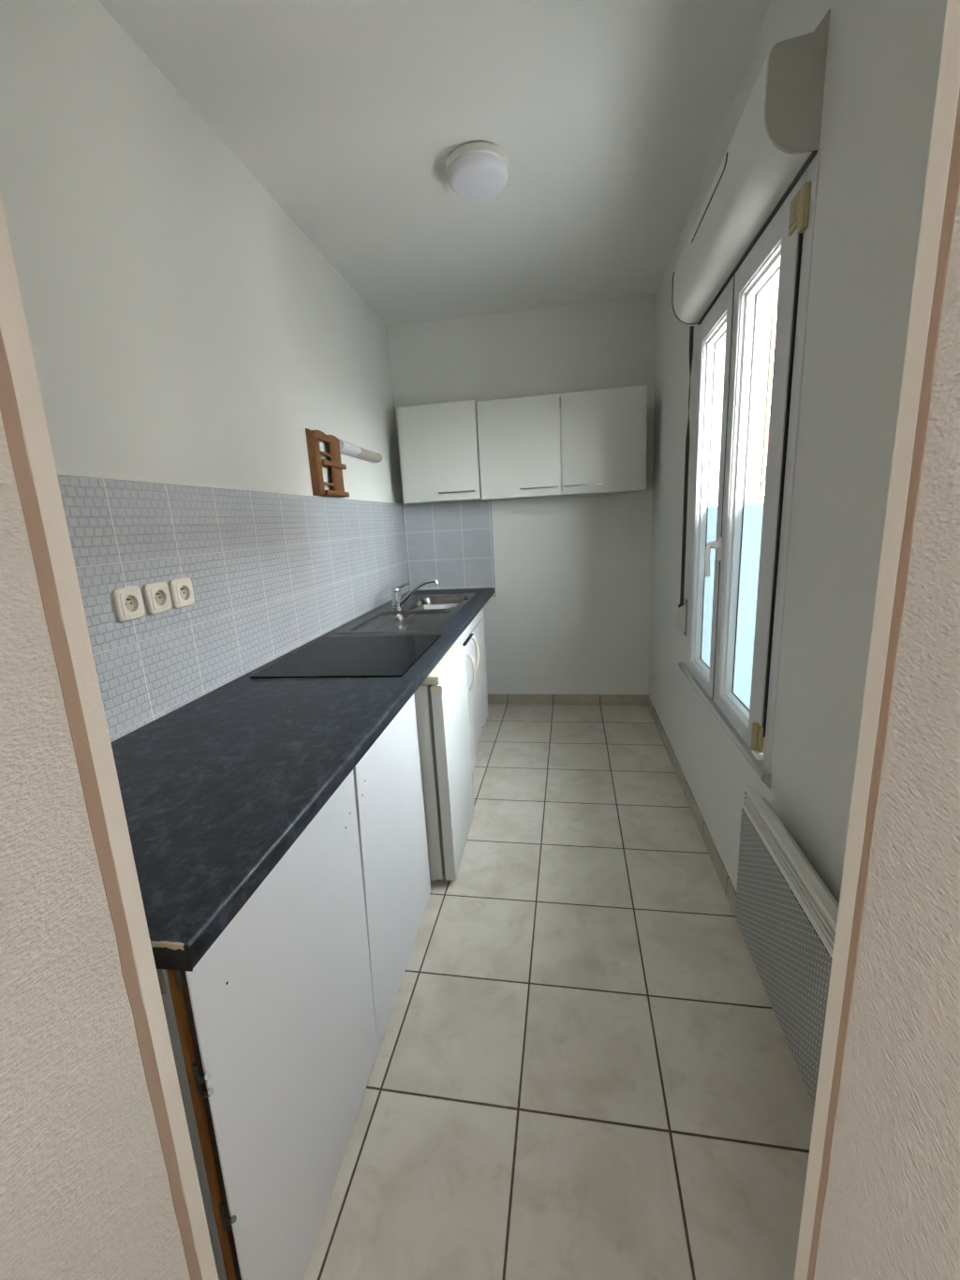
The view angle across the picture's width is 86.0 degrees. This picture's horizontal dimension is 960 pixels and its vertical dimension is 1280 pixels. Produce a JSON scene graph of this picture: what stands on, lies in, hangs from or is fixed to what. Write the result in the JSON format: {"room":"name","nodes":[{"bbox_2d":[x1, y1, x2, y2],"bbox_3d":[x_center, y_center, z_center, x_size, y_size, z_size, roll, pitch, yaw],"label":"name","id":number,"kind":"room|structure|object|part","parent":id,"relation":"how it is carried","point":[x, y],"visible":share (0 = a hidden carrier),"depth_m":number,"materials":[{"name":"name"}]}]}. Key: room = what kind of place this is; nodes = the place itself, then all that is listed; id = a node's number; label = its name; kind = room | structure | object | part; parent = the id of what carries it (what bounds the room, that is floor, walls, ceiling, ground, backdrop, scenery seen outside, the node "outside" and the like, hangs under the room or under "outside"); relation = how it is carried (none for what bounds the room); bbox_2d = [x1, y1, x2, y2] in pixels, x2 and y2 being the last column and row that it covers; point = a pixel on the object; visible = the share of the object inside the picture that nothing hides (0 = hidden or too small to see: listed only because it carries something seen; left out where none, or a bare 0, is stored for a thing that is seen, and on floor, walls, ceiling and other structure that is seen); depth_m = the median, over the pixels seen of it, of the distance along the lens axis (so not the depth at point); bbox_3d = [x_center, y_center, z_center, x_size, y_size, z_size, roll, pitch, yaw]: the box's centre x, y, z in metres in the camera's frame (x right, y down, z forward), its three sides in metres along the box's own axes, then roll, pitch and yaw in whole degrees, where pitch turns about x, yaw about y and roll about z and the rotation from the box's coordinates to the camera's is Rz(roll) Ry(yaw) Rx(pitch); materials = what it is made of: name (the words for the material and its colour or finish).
{"room":"kitchen","nodes":[
{"label":"kitchen","id":0,"kind":"room"},
{"bbox_2d":[0,0,402,504],"bbox_3d":[-0.841,-0.400,2.074,0.140,2.598,3.570,-1,13,9],"label":"wall","id":1,"kind":"structure","parent":0,"point":[184,328],"depth_m":1.41,"materials":[{"name":"white paint"}]},
{"bbox_2d":[111,585,144,622],"bbox_3d":[-0.870,-0.090,1.277,0.014,0.081,0.081,-1,13,9],"label":"wall socket","id":2,"kind":"object","parent":1,"relation":"attached to","point":[127,602],"visible":1,"depth_m":1.27,"materials":[{"name":"beige plastic"}]},
{"bbox_2d":[142,580,171,614],"bbox_3d":[-0.857,-0.113,1.371,0.014,0.081,0.081,-1,13,9],"label":"wall socket","id":3,"kind":"object","parent":1,"relation":"attached to","point":[156,595],"visible":1,"depth_m":1.36,"materials":[{"name":"beige plastic"}]},
{"bbox_2d":[168,577,194,608],"bbox_3d":[-0.843,-0.134,1.460,0.014,0.081,0.081,-1,13,9],"label":"wall socket","id":4,"kind":"object","parent":1,"relation":"attached to","point":[181,589],"visible":1,"depth_m":1.45,"materials":[{"name":"beige plastic"}]},
{"bbox_2d":[57,474,410,742],"bbox_3d":[-0.750,-0.262,2.167,0.009,0.678,3.190,-1,13,9],"label":"backsplash","id":5,"kind":"structure","parent":1,"relation":"attached to","point":[271,574],"depth_m":1.59,"materials":[{"name":"grey tile"}]},
{"bbox_2d":[305,428,349,497],"bbox_3d":[-0.703,-0.812,2.393,0.050,0.282,0.296,-1,13,9],"label":"spice rack","id":6,"kind":"object","parent":1,"relation":"attached to","point":[316,463],"visible":1,"depth_m":2.32,"materials":[{"name":"brown wood"}]},
{"bbox_3d":[-0.735,-0.779,2.258,0.026,0.282,0.012,-1,13,9],"label":"panel","id":7,"kind":"part","parent":6,"relation":"part of","materials":[{"name":"brown wood"}]},
{"bbox_3d":[-0.706,-0.928,2.357,0.011,0.038,0.280,-1,13,9],"label":"rail","id":8,"kind":"part","parent":6,"relation":"part of","materials":[{"name":"brown wood"}]},
{"bbox_3d":[-0.707,-0.848,2.344,0.008,0.013,0.118,-1,13,9],"label":"guard rail","id":9,"kind":"part","parent":6,"relation":"part of","materials":[{"name":"brown wood"}]},
{"bbox_2d":[317,461,338,468],"bbox_3d":[-0.711,-0.807,2.387,0.033,0.010,0.256,-1,13,9],"label":"shelf","id":10,"kind":"object","parent":6,"relation":"attached to","point":[329,465],"depth_m":2.35,"materials":[{"name":"brown wood"}]},
{"bbox_3d":[-0.699,-0.719,2.373,0.008,0.013,0.118,-1,13,9],"label":"guard rail","id":11,"kind":"part","parent":6,"relation":"part of","materials":[{"name":"brown wood"}]},
{"bbox_2d":[319,492,343,497],"bbox_3d":[-0.704,-0.678,2.417,0.033,0.010,0.256,-1,13,9],"label":"shelf","id":12,"kind":"object","parent":6,"relation":"attached to","point":[333,495],"depth_m":2.38,"materials":[{"name":"brown wood"}]},
{"bbox_3d":[-0.682,-0.822,2.412,0.015,0.022,0.249,-1,13,9],"label":"rail","id":13,"kind":"part","parent":6,"relation":"part of","materials":[{"name":"brown wood"}]},
{"bbox_3d":[-0.675,-0.694,2.442,0.015,0.022,0.249,-1,13,9],"label":"rail","id":14,"kind":"part","parent":6,"relation":"part of","materials":[{"name":"brown wood"}]},
{"bbox_2d":[338,438,383,462],"bbox_3d":[-0.645,-1.015,2.777,0.058,0.057,0.579,-1,13,9],"label":"strip light","id":15,"kind":"object","parent":1,"relation":"attached to","point":[346,448],"visible":0.84,"depth_m":2.71,"materials":[{"name":"white plastic"}]},
{"bbox_2d":[356,446,381,461],"bbox_3d":[-0.627,-1.040,2.880,0.043,0.051,0.335,-1,13,9],"label":"diffuser","id":16,"kind":"object","parent":15,"relation":"attached to","point":[365,454],"depth_m":2.87,"materials":[{"name":"beige plastic"}]},
{"bbox_2d":[98,0,772,327],"bbox_3d":[0.031,-1.724,1.640,2.550,0.080,3.950,-1,13,10],"label":"ceiling","id":17,"kind":"structure","parent":0,"point":[608,117],"depth_m":1.67,"materials":[{"name":"white paint"}]},
{"bbox_2d":[446,141,509,199],"bbox_3d":[-0.008,-1.698,1.873,0.230,0.073,0.230,-1,13,10],"label":"ceiling lamp","id":18,"kind":"object","parent":17,"relation":"attached to","point":[476,170],"visible":1,"depth_m":1.82,"materials":[{"name":"white plastic"}]},
{"bbox_2d":[0,185,959,1279],"bbox_3d":[-0.215,-0.015,0.256,2.400,2.598,0.385,-1,13,10],"label":"wall","id":19,"kind":"structure","parent":0,"point":[85,1194],"depth_m":0.42,"materials":[{"name":"beige paint"}]},
{"bbox_2d":[0,329,202,1279],"bbox_3d":[-0.373,0.163,0.497,0.077,2.160,0.017,-1,13,10],"label":"trim","id":20,"kind":"structure","parent":19,"relation":"attached to","point":[8,407],"depth_m":0.49,"materials":[{"name":"beige wood"}]},
{"bbox_2d":[0,193,218,1279],"bbox_3d":[-0.378,0.159,0.515,0.094,2.160,0.023,-1,13,10],"label":"trim","id":21,"kind":"structure","parent":19,"relation":"attached to","point":[13,325],"depth_m":0.49,"materials":[{"name":"beige paint"}]},
{"bbox_2d":[794,0,959,1279],"bbox_3d":[0.300,0.149,0.397,0.019,2.160,0.021,-1,13,10],"label":"trim","id":22,"kind":"structure","parent":19,"relation":"attached to","point":[948,87],"depth_m":0.35,"materials":[{"name":"beige paint"}]},
{"bbox_2d":[806,88,959,1279],"bbox_3d":[0.290,0.153,0.384,0.005,2.160,0.012,-1,13,10],"label":"trim","id":23,"kind":"structure","parent":19,"relation":"attached to","point":[954,178],"depth_m":0.35,"materials":[{"name":"beige wood"}]},
{"bbox_2d":[387,293,656,694],"bbox_3d":[0.460,-0.815,3.560,2.400,2.598,0.140,-1,13,10],"label":"wall","id":24,"kind":"structure","parent":0,"point":[569,613],"depth_m":3.46,"materials":[{"name":"white paint"}]},
{"bbox_2d":[396,400,482,504],"bbox_3d":[-0.238,-1.197,3.346,0.500,0.576,0.325,-1,13,10],"label":"upper cabinet","id":25,"kind":"object","parent":24,"relation":"attached to","point":[439,443],"visible":0.96,"depth_m":3.21,"materials":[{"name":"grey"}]},
{"bbox_3d":[-0.145,-0.931,3.238,0.235,0.009,0.026,-1,13,10],"label":"handle","id":26,"kind":"part","parent":25,"relation":"part of","materials":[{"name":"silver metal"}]},
{"bbox_2d":[403,500,495,596],"bbox_3d":[-0.214,-0.629,3.645,0.626,0.670,0.009,-1,13,10],"label":"backsplash","id":27,"kind":"structure","parent":24,"relation":"attached to","point":[451,543],"depth_m":3.63,"materials":[{"name":"grey tile"}]},
{"bbox_2d":[476,385,647,501],"bbox_3d":[0.505,-1.199,3.216,0.996,0.572,0.325,-1,13,10],"label":"upper cabinet","id":28,"kind":"object","parent":24,"relation":"attached to","point":[587,442],"visible":1,"depth_m":3.08,"materials":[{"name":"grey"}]},
{"bbox_3d":[0.240,-1.166,3.136,0.497,0.572,0.016,-1,13,10],"label":"door","id":29,"kind":"part","parent":28,"relation":"part of","materials":[{"name":"grey"}]},
{"bbox_3d":[0.362,-0.931,3.150,0.230,0.009,0.026,-1,13,10],"label":"handle","id":30,"kind":"part","parent":28,"relation":"part of","materials":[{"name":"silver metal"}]},
{"bbox_3d":[0.624,-0.935,3.103,0.229,0.009,0.026,-1,13,10],"label":"handle","id":31,"kind":"part","parent":28,"relation":"part of","materials":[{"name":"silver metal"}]},
{"bbox_3d":[0.731,-1.173,3.049,0.491,0.572,0.016,-1,13,10],"label":"door","id":32,"kind":"part","parent":28,"relation":"part of","materials":[{"name":"grey"}]},
{"bbox_2d":[488,694,647,704],"bbox_3d":[0.373,0.433,3.799,1.670,0.070,0.009,-1,13,10],"label":"baseboard","id":33,"kind":"structure","parent":24,"relation":"attached to","point":[642,699],"depth_m":3.75,"materials":[{"name":"beige tile"}]},
{"bbox_2d":[302,702,814,1279],"bbox_3d":[-0.018,1.137,1.137,2.550,0.060,6.250,-1,13,10],"label":"floor","id":34,"kind":"structure","parent":0,"point":[585,1067],"depth_m":1.29,"materials":[{"name":"beige tile"}]},
{"bbox_2d":[156,693,431,1279],"bbox_3d":[-0.559,0.670,1.313,0.579,0.825,1.142,-1,13,9],"label":"base cabinet","id":35,"kind":"object","parent":34,"relation":"on","point":[276,1032],"visible":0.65,"depth_m":0.94,"materials":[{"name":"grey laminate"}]},
{"bbox_3d":[-0.396,0.437,0.676,0.010,0.048,0.006,-1,13,9],"label":"hinge plate","id":36,"kind":"part","parent":35,"relation":"part of","materials":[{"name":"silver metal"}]},
{"bbox_3d":[-0.650,0.797,0.786,0.534,0.825,0.044,-1,13,9],"label":"panel","id":37,"kind":"part","parent":35,"relation":"part of","materials":[{"name":"grey"}]},
{"bbox_3d":[-0.388,0.603,0.709,0.010,0.048,0.006,-1,13,9],"label":"hinge plate","id":38,"kind":"part","parent":35,"relation":"part of","materials":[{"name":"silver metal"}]},
{"bbox_3d":[-0.375,0.848,0.757,0.010,0.048,0.006,-1,13,9],"label":"hinge plate","id":39,"kind":"part","parent":35,"relation":"part of","materials":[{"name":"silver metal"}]},
{"bbox_3d":[-0.326,0.726,1.011,0.008,0.820,0.599,-1,13,9],"label":"door","id":40,"kind":"part","parent":35,"relation":"part of","materials":[{"name":"white laminate"}]},
{"bbox_2d":[110,587,494,971],"bbox_3d":[-0.423,0.016,2.184,0.620,0.038,3.181,-1,13,9],"label":"countertop","id":41,"kind":"structure","parent":35,"relation":"on","point":[215,790],"depth_m":1.02,"materials":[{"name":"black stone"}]},
{"bbox_2d":[250,634,441,678],"bbox_3d":[-0.462,0.052,1.940,0.520,0.005,0.580,-1,13,9],"label":"cooktop","id":42,"kind":"object","parent":41,"relation":"in","point":[355,656],"visible":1,"depth_m":1.87,"materials":[{"name":"black glass"}]},
{"bbox_2d":[333,593,476,634],"bbox_3d":[-0.343,-0.098,2.892,0.483,0.159,1.185,-1,13,9],"label":"sink","id":43,"kind":"object","parent":41,"relation":"in","point":[412,617],"visible":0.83,"depth_m":2.69,"materials":[{"name":"silver metal"}]},
{"bbox_2d":[391,579,438,609],"bbox_3d":[-0.366,-0.270,2.960,0.284,0.154,0.136,-1,13,9],"label":"faucet","id":44,"kind":"object","parent":41,"relation":"on","point":[397,601],"visible":1,"depth_m":2.92,"materials":[{"name":"silver metal"}]},
{"bbox_3d":[-0.463,-0.305,2.972,0.054,0.038,0.139,3,14,25],"label":"lever","id":45,"kind":"part","parent":44,"relation":"part of","materials":[{"name":"silver metal"}]},
{"bbox_3d":[-0.355,-0.270,2.925,0.232,0.139,0.023,-1,13,8],"label":"spout","id":46,"kind":"part","parent":44,"relation":"part of","materials":[{"name":"silver metal"}]},
{"bbox_3d":[-0.249,0.602,1.533,0.008,0.820,0.599,-1,13,9],"label":"door","id":47,"kind":"part","parent":35,"relation":"part of","materials":[{"name":"white laminate"}]},
{"bbox_2d":[414,643,475,880],"bbox_3d":[-0.378,0.477,2.108,0.610,0.826,0.475,-1,13,9],"label":"fridge","id":48,"kind":"object","parent":34,"relation":"on","point":[441,702],"visible":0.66,"depth_m":1.89,"materials":[{"name":"white metal"}]},
{"bbox_3d":[-0.137,0.084,1.979,0.061,0.028,0.475,-1,13,9],"label":"trim","id":49,"kind":"part","parent":48,"relation":"part of","materials":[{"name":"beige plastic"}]},
{"bbox_3d":[-0.096,0.489,2.069,0.040,0.734,0.470,-1,13,9],"label":"door","id":50,"kind":"part","parent":48,"relation":"part of","materials":[{"name":"white metal"}]},
{"bbox_2d":[423,603,489,772],"bbox_3d":[-0.301,0.294,2.881,0.638,0.826,1.055,-1,13,9],"label":"base cabinet","id":51,"kind":"object","parent":34,"relation":"on","point":[472,638],"visible":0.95,"depth_m":2.94,"materials":[{"name":"white laminate"}]},
{"bbox_3d":[-0.257,0.175,3.385,0.558,0.826,0.016,-1,13,9],"label":"panel","id":52,"kind":"part","parent":51,"relation":"part of","materials":[{"name":"white plastic"}]},
{"bbox_3d":[-0.065,-0.071,2.759,0.018,0.083,1.055,-1,13,9],"label":"rail","id":53,"kind":"part","parent":51,"relation":"part of","materials":[{"name":"white plastic"}]},
{"bbox_3d":[-0.082,0.383,2.528,0.016,0.678,0.394,-1,13,11],"label":"door","id":54,"kind":"part","parent":51,"relation":"part of","materials":[{"name":"white plastic"}]},
{"bbox_3d":[-0.044,0.164,2.617,0.045,0.208,0.018,-1,13,9],"label":"handle","id":55,"kind":"part","parent":51,"relation":"part of","materials":[{"name":"beige plastic"}]},
{"bbox_3d":[-0.026,0.079,2.828,0.047,0.203,0.018,-1,13,9],"label":"handle","id":56,"kind":"part","parent":51,"relation":"part of","materials":[{"name":"beige plastic"}]},
{"bbox_3d":[-0.018,0.255,3.022,0.016,0.658,0.624,-1,13,9],"label":"door","id":57,"kind":"part","parent":51,"relation":"part of","materials":[{"name":"white plastic"}]},
{"bbox_2d":[751,311,775,503],"bbox_3d":[1.041,-0.420,1.705,0.170,3.200,3.410,-1,13,10],"label":"sky","id":58,"kind":"structure","parent":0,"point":[768,320],"depth_m":2.08,"materials":[{"name":"white"}]},
{"bbox_2d":[648,0,948,903],"bbox_3d":[0.949,-0.389,1.597,0.255,2.598,3.658,-1,13,10],"label":"wall","id":59,"kind":"structure","parent":0,"point":[884,57],"depth_m":1.06,"materials":[{"name":"white paint"}]},
{"bbox_2d":[653,670,655,684],"bbox_3d":[1.134,0.243,3.351,0.009,0.070,0.060,-1,13,10],"label":"wall plate","id":60,"kind":"object","parent":59,"relation":"attached to","point":[654,673],"visible":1,"depth_m":3.33,"materials":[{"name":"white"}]},
{"bbox_2d":[673,326,694,636],"bbox_3d":[0.910,-0.666,2.289,0.054,1.320,0.048,-1,13,10],"label":"strap winder","id":61,"kind":"object","parent":59,"relation":"attached to","point":[680,617],"visible":1,"depth_m":2.33,"materials":[{"name":"white"}]},
{"bbox_3d":[0.965,-0.107,2.414,0.006,0.170,0.048,-1,13,10],"label":"mounting plate","id":62,"kind":"part","parent":61,"relation":"part of","materials":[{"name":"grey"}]},
{"bbox_2d":[647,694,736,914],"bbox_3d":[0.925,0.789,2.118,0.009,0.074,3.194,-1,13,10],"label":"baseboard","id":63,"kind":"structure","parent":59,"relation":"attached to","point":[729,888],"depth_m":2.19,"materials":[{"name":"beige tile"}]},
{"bbox_2d":[678,662,772,788],"bbox_3d":[0.878,0.259,1.950,0.028,0.042,1.128,-1,13,10],"label":"window ledge","id":64,"kind":"object","parent":59,"relation":"attached to","point":[757,766],"visible":1,"depth_m":1.70,"materials":[{"name":"grey paint"}]},
{"bbox_2d":[671,8,831,325],"bbox_3d":[0.742,-1.272,1.565,0.115,0.248,1.022,-1,13,10],"label":"box","id":65,"kind":"object","parent":59,"relation":"attached to","point":[777,137],"depth_m":1.22,"materials":[{"name":"white plastic"}]},
{"bbox_2d":[687,149,820,773],"bbox_3d":[0.867,-0.452,1.728,0.180,1.440,1.010,-1,13,10],"label":"window","id":66,"kind":"structure","parent":59,"relation":"in","point":[740,547],"depth_m":1.62,"materials":[{"name":"white plastic"}]},
{"bbox_3d":[0.910,-0.512,1.982,0.072,1.412,0.445,-1,13,10],"label":"sash","id":67,"kind":"part","parent":66,"relation":"part of","materials":[{"name":"white plastic"}]},
{"bbox_3d":[0.815,-0.286,1.818,0.044,0.124,0.026,-1,13,10],"label":"lever","id":68,"kind":"part","parent":66,"relation":"part of","materials":[{"name":"white plastic"}]},
{"bbox_3d":[0.840,-0.320,1.806,0.011,0.082,0.030,-1,13,10],"label":"handle","id":69,"kind":"part","parent":66,"relation":"part of","materials":[{"name":"white plastic"}]},
{"bbox_3d":[0.933,-0.453,1.716,0.045,1.440,1.010,-1,13,10],"label":"shutter rail","id":70,"kind":"part","parent":66,"relation":"part of","materials":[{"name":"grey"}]},
{"bbox_3d":[0.832,-0.404,1.535,0.072,1.412,0.483,-1,13,10],"label":"sash","id":71,"kind":"part","parent":66,"relation":"part of","materials":[{"name":"white plastic"}]},
{"bbox_3d":[0.717,-0.976,1.179,0.002,0.043,0.034,-1,13,10],"label":"hinge panel","id":72,"kind":"part","parent":66,"relation":"part of","materials":[{"name":"beige plastic"}]},
{"bbox_2d":[734,786,839,1108],"bbox_3d":[0.689,0.682,1.033,0.090,0.425,0.776,-1,13,10],"label":"radiator","id":73,"kind":"object","parent":59,"relation":"attached to","point":[786,915],"visible":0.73,"depth_m":1.10,"materials":[{"name":"white metal"}]},
{"label":"outside","id":74,"kind":"structure","parent":0,"visible":0},
{"bbox_3d":[44.656,0.723,23.712,78.040,0.200,180.000,-1,13,10],"label":"ground","id":75,"kind":"structure","parent":74,"visible":0},
{"bbox_2d":[762,421,769,503],"bbox_3d":[18.404,-6.242,30.767,16.800,13.000,8.800,-1,13,10],"label":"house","id":76,"kind":"structure","parent":75,"relation":"on","point":[768,422],"depth_m":26.82,"materials":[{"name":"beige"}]}
]}

